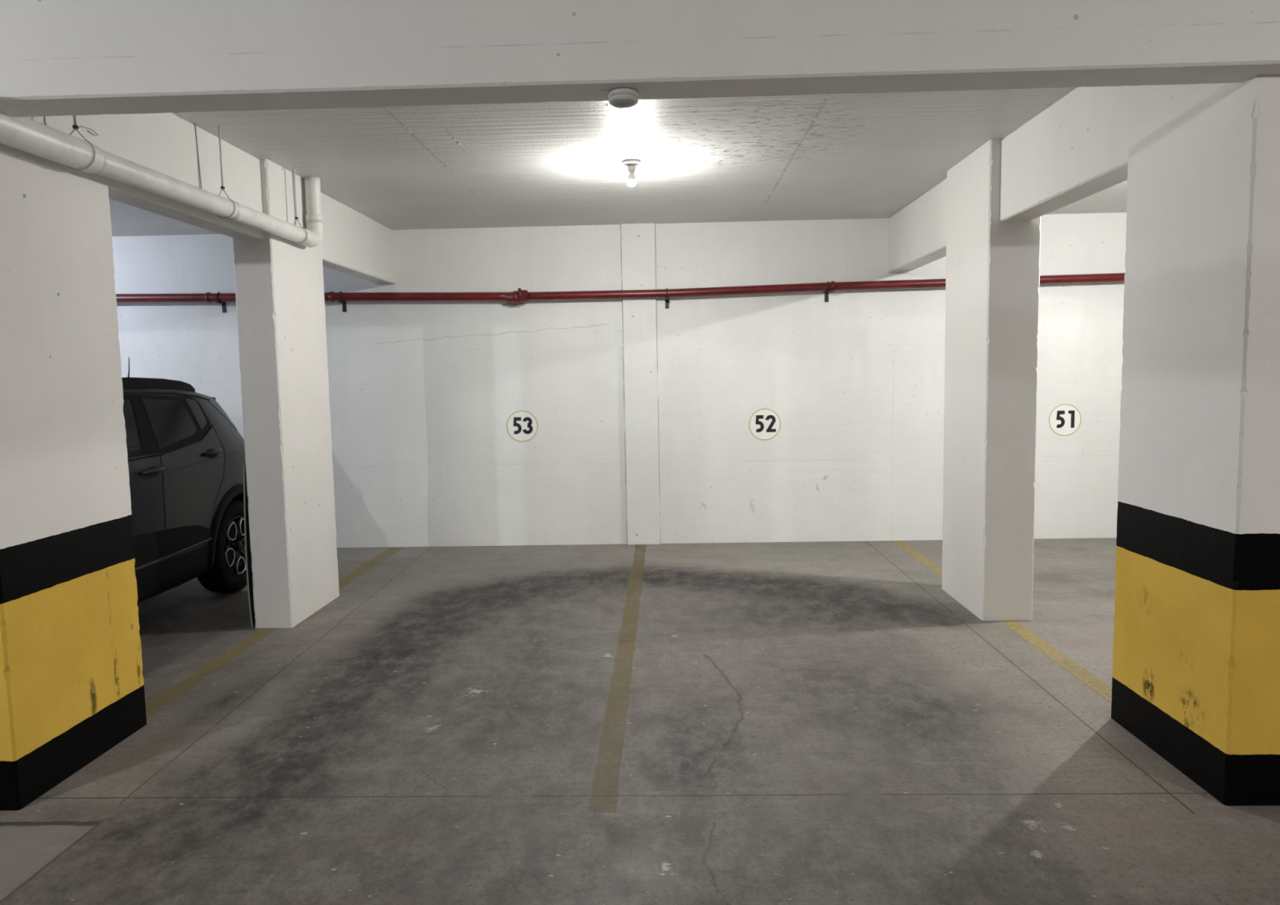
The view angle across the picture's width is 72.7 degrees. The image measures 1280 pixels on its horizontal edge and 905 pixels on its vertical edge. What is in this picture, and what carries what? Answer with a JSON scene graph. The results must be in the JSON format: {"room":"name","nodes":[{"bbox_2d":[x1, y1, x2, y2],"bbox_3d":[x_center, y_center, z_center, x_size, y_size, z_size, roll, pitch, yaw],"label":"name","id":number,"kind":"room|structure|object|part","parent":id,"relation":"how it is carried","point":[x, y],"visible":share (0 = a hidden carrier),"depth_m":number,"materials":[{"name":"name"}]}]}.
{"room":"parking garage","nodes":[
{"label":"parking garage","id":0,"kind":"room"},
{"bbox_2d":[108,87,1128,236],"bbox_3d":[-0.001,-1.517,0.791,14.600,0.150,14.447,-1,5,2],"label":"ceiling","id":1,"kind":"structure","parent":0,"point":[868,155],"depth_m":5.42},
{"bbox_2d":[66,115,98,170],"bbox_3d":[-2.261,-1.394,3.532,0.104,0.496,0.162,2,6,30],"label":"hanger","id":2,"kind":"object","parent":1,"relation":"hanging from","point":[75,126],"visible":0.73,"depth_m":3.52,"materials":[{"name":"silver metal"}]},
{"bbox_3d":[-2.281,-1.471,3.493,0.010,0.336,0.010,-3,5,-21],"label":"rod","id":3,"kind":"part","parent":2,"relation":"part of","materials":[{"name":"silver metal"}]},
{"bbox_2d":[0,111,323,248],"bbox_3d":[-2.382,-1.042,-0.120,0.120,0.545,12.213,-1,5,2],"label":"drain pipe","id":4,"kind":"object","parent":1,"relation":"hanging from","point":[21,133],"visible":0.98,"depth_m":3.92,"materials":[{"name":"white plastic"}]},
{"bbox_2d":[0,112,395,284],"bbox_3d":[-2.403,-1.572,5.515,0.156,0.489,4.967,-1,5,2],"label":"ceiling beam","id":5,"kind":"structure","parent":1,"relation":"attached to","point":[354,244],"depth_m":4.68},
{"bbox_2d":[44,116,202,189],"bbox_3d":[-2.366,-1.499,4.048,0.006,0.376,1.201,-1,5,2],"label":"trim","id":6,"kind":"structure","parent":5,"relation":"attached to","point":[44,117],"depth_m":4.61,"materials":[{"name":"silver metal"}]},
{"bbox_2d":[217,126,235,217],"bbox_3d":[-2.247,-1.504,4.669,0.115,0.481,0.022,-3,5,-18],"label":"hanger","id":7,"kind":"object","parent":1,"relation":"hanging from","point":[222,187],"visible":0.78,"depth_m":4.66,"materials":[{"name":"grey metal"}]},
{"bbox_3d":[-2.248,-1.579,4.663,0.010,0.330,0.010,-3,5,-21],"label":"rod","id":8,"kind":"part","parent":7,"relation":"part of","materials":[{"name":"grey metal"}]},
{"bbox_2d":[292,172,296,226],"bbox_3d":[-2.278,-1.651,5.724,0.009,0.375,0.015,-1,5,2],"label":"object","id":9,"kind":"structure","parent":1,"relation":"hanging from","point":[292,172],"depth_m":5.72,"materials":[{"name":"silver metal"}]},
{"bbox_2d":[291,168,306,243],"bbox_3d":[-2.220,-1.591,5.610,0.115,0.476,0.022,-3,5,-18],"label":"hanger","id":10,"kind":"object","parent":1,"relation":"hanging from","point":[296,218],"visible":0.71,"depth_m":5.61,"materials":[{"name":"grey metal"}]},
{"bbox_3d":[-2.221,-1.666,5.603,0.010,0.324,0.010,-3,5,-21],"label":"rod","id":11,"kind":"part","parent":10,"relation":"part of","materials":[{"name":"grey metal"}]},
{"bbox_2d":[622,159,640,186],"bbox_3d":[-0.053,-1.788,5.576,0.120,0.158,0.120,-1,5,2],"label":"ceiling lamp","id":12,"kind":"object","parent":1,"relation":"attached to","point":[631,164],"visible":1,"depth_m":5.55,"materials":[{"name":"white ceramic"}]},
{"bbox_2d":[626,164,635,172],"bbox_3d":[-0.054,-1.821,5.573,0.056,0.044,0.056,-1,5,2],"label":"socket","id":13,"kind":"object","parent":12,"relation":"attached to","point":[631,167],"depth_m":5.55,"materials":[{"name":"white ceramic"}]},
{"bbox_3d":[-0.052,-1.728,5.582,0.063,0.036,0.063,-1,5,2],"label":"bulb","id":14,"kind":"part","parent":12,"relation":"part of","materials":[{"name":"white glass"}]},
{"bbox_2d":[0,0,1279,117],"bbox_3d":[0.064,-1.429,2.926,14.400,0.407,0.198,-1,5,2],"label":"ceiling beam","id":15,"kind":"structure","parent":1,"relation":"attached to","point":[58,57],"depth_m":2.85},
{"bbox_2d":[608,87,639,108],"bbox_3d":[-0.056,-1.200,2.957,0.106,0.050,0.106,-1,5,2],"label":"ceiling sensor","id":16,"kind":"object","parent":15,"relation":"attached to","point":[620,97],"visible":1,"depth_m":2.92,"materials":[{"name":"grey plastic"}]},
{"bbox_2d":[888,83,1226,272],"bbox_3d":[2.266,-1.650,5.376,0.190,0.483,4.967,-1,5,2],"label":"ceiling beam","id":17,"kind":"structure","parent":1,"relation":"attached to","point":[1075,149],"depth_m":4.44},
{"bbox_2d":[111,212,1127,547],"bbox_3d":[0.231,-0.602,8.079,14.400,3.015,0.186,-1,5,2],"label":"wall","id":18,"kind":"structure","parent":0,"point":[423,395],"depth_m":8.03,"materials":[{"name":"white paint"}]},
{"bbox_2d":[215,292,226,312],"bbox_3d":[-3.864,-1.384,8.003,0.034,0.179,0.128,-1,5,2],"label":"bracket","id":19,"kind":"object","parent":18,"relation":"attached to","point":[224,304],"visible":0.98,"depth_m":8.06,"materials":[{"name":"black metal"}]},
{"bbox_2d":[337,291,346,311],"bbox_3d":[-2.735,-1.384,7.971,0.034,0.179,0.128,-1,5,2],"label":"bracket","id":20,"kind":"object","parent":18,"relation":"attached to","point":[344,303],"visible":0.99,"depth_m":8.03,"materials":[{"name":"black metal"}]},
{"bbox_2d":[506,410,537,442],"bbox_3d":[-1.096,-0.244,8.090,0.294,0.294,0.003,-1,5,2],"label":"number sign","id":21,"kind":"object","parent":18,"relation":"attached to","point":[522,426],"visible":1,"depth_m":8.09,"materials":[{"name":"white paint"}]},
{"bbox_2d":[115,272,1124,303],"bbox_3d":[0.210,-1.472,7.865,14.381,0.192,0.120,-1,5,2],"label":"pipe","id":22,"kind":"object","parent":18,"relation":"attached to","point":[520,295],"visible":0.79,"depth_m":7.86,"materials":[{"name":"red metal"}]},
{"bbox_2d":[665,288,669,308],"bbox_3d":[0.245,-1.401,7.885,0.034,0.179,0.128,-1,5,2],"label":"bracket","id":23,"kind":"object","parent":18,"relation":"attached to","point":[666,298],"visible":0.98,"depth_m":7.94,"materials":[{"name":"black metal"}]},
{"bbox_2d":[748,408,780,440],"bbox_3d":[1.152,-0.260,8.025,0.294,0.294,0.003,-1,5,2],"label":"number sign","id":24,"kind":"object","parent":18,"relation":"attached to","point":[764,424],"visible":1,"depth_m":8.02,"materials":[{"name":"white paint"}]},
{"bbox_2d":[824,281,831,302],"bbox_3d":[1.695,-1.453,7.840,0.034,0.179,0.128,-1,5,2],"label":"bracket","id":25,"kind":"object","parent":18,"relation":"attached to","point":[826,293],"visible":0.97,"depth_m":7.90,"materials":[{"name":"black metal"}]},
{"bbox_2d":[1048,404,1081,435],"bbox_3d":[3.884,-0.298,7.944,0.294,0.294,0.003,-1,5,2],"label":"number sign","id":26,"kind":"object","parent":18,"relation":"attached to","point":[1064,420],"visible":1,"depth_m":7.94,"materials":[{"name":"white paint"}]},
{"bbox_2d":[0,537,1279,904],"bbox_3d":[0.056,1.489,1.085,14.400,0.001,14.297,-1,5,2],"label":"floor","id":27,"kind":"structure","parent":0,"point":[801,723],"depth_m":3.64,"materials":[{"name":"concrete"}]},
{"bbox_2d":[0,148,146,810],"bbox_3d":[-2.515,0.036,3.549,0.361,2.550,0.812,-1,5,2],"label":"concrete column","id":28,"kind":"structure","parent":27,"relation":"on","point":[72,688],"depth_m":3.50,"materials":[{"name":"white paint"}]},
{"bbox_2d":[121,357,247,604],"bbox_3d":[-3.956,0.310,5.082,2.132,1.785,4.382,-1,5,2],"label":"car","id":29,"kind":"object","parent":27,"relation":"on","point":[186,460],"visible":0.49,"depth_m":5.88,"materials":[{"name":"black paint"}]},
{"bbox_3d":[-3.027,0.113,5.424,0.048,0.033,0.255,-1,5,2],"label":"door handle","id":30,"kind":"part","parent":29,"relation":"part of","materials":[{"name":"black paint"}]},
{"bbox_3d":[-3.382,-0.434,5.722,0.052,0.122,1.680,-1,5,1],"label":"roof rail","id":31,"kind":"part","parent":29,"relation":"part of","materials":[{"name":"black plastic"}]},
{"bbox_3d":[-3.116,-0.034,5.410,0.085,0.172,2.004,-1,5,1],"label":"belt moulding","id":32,"kind":"part","parent":29,"relation":"part of","materials":[{"name":"black plastic"}]},
{"bbox_3d":[-3.074,0.824,5.274,0.058,0.215,1.780,-1,5,2],"label":"sill","id":33,"kind":"part","parent":29,"relation":"part of","materials":[{"name":"black plastic"}]},
{"bbox_3d":[-3.020,-0.004,6.172,0.049,0.033,0.255,-1,5,2],"label":"door handle","id":34,"kind":"part","parent":29,"relation":"part of","materials":[{"name":"black paint"}]},
{"bbox_2d":[145,628,273,713],"bbox_3d":[-2.391,1.199,4.831,0.155,0.001,1.530,-1,5,2],"label":"floor marking","id":35,"kind":"object","parent":27,"relation":"on","point":[229,654],"visible":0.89,"depth_m":5.06,"materials":[{"name":"yellow paint"}]},
{"bbox_2d":[231,159,339,628],"bbox_3d":[-2.377,-0.372,5.878,0.247,2.945,0.820,-1,5,2],"label":"concrete column","id":36,"kind":"structure","parent":27,"relation":"on","point":[279,285],"depth_m":5.58,"materials":[{"name":"white paint"}]},
{"bbox_2d":[243,463,255,627],"bbox_3d":[-2.506,0.570,5.948,0.041,1.060,0.740,-1,5,2],"label":"guard","id":37,"kind":"object","parent":36,"relation":"attached to","point":[247,546],"visible":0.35,"depth_m":5.58,"materials":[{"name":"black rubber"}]},
{"bbox_2d":[338,546,397,590],"bbox_3d":[-2.323,0.975,7.323,0.139,0.001,1.807,-1,5,2],"label":"floor marking","id":38,"kind":"object","parent":27,"relation":"on","point":[377,557],"visible":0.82,"depth_m":7.26,"materials":[{"name":"yellow paint"}]},
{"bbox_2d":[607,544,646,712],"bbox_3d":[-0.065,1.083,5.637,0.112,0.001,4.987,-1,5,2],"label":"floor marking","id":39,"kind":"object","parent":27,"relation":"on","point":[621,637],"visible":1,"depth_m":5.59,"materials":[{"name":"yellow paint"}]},
{"bbox_2d":[891,540,942,577],"bbox_3d":[2.361,0.900,7.187,0.100,0.001,1.802,-1,5,2],"label":"floor marking","id":40,"kind":"object","parent":27,"relation":"on","point":[902,544],"visible":0.73,"depth_m":7.36,"materials":[{"name":"yellow paint"}]},
{"bbox_2d":[942,139,1040,621],"bbox_3d":[2.294,-0.447,5.742,0.314,2.945,0.827,-1,5,2],"label":"concrete column","id":41,"kind":"structure","parent":27,"relation":"on","point":[993,265],"depth_m":5.42,"materials":[{"name":"white paint"}]},
{"bbox_2d":[1000,620,1111,703],"bbox_3d":[2.285,1.124,4.692,0.107,0.001,1.530,-1,5,2],"label":"floor marking","id":42,"kind":"object","parent":27,"relation":"on","point":[1055,655],"visible":0.83,"depth_m":4.69,"materials":[{"name":"yellow paint"}]},
{"bbox_2d":[1111,74,1279,805],"bbox_3d":[2.275,-0.055,3.404,0.373,2.580,0.810,-1,5,2],"label":"concrete column","id":43,"kind":"structure","parent":27,"relation":"on","point":[1196,677],"depth_m":3.20,"materials":[{"name":"white paint"}]}
]}

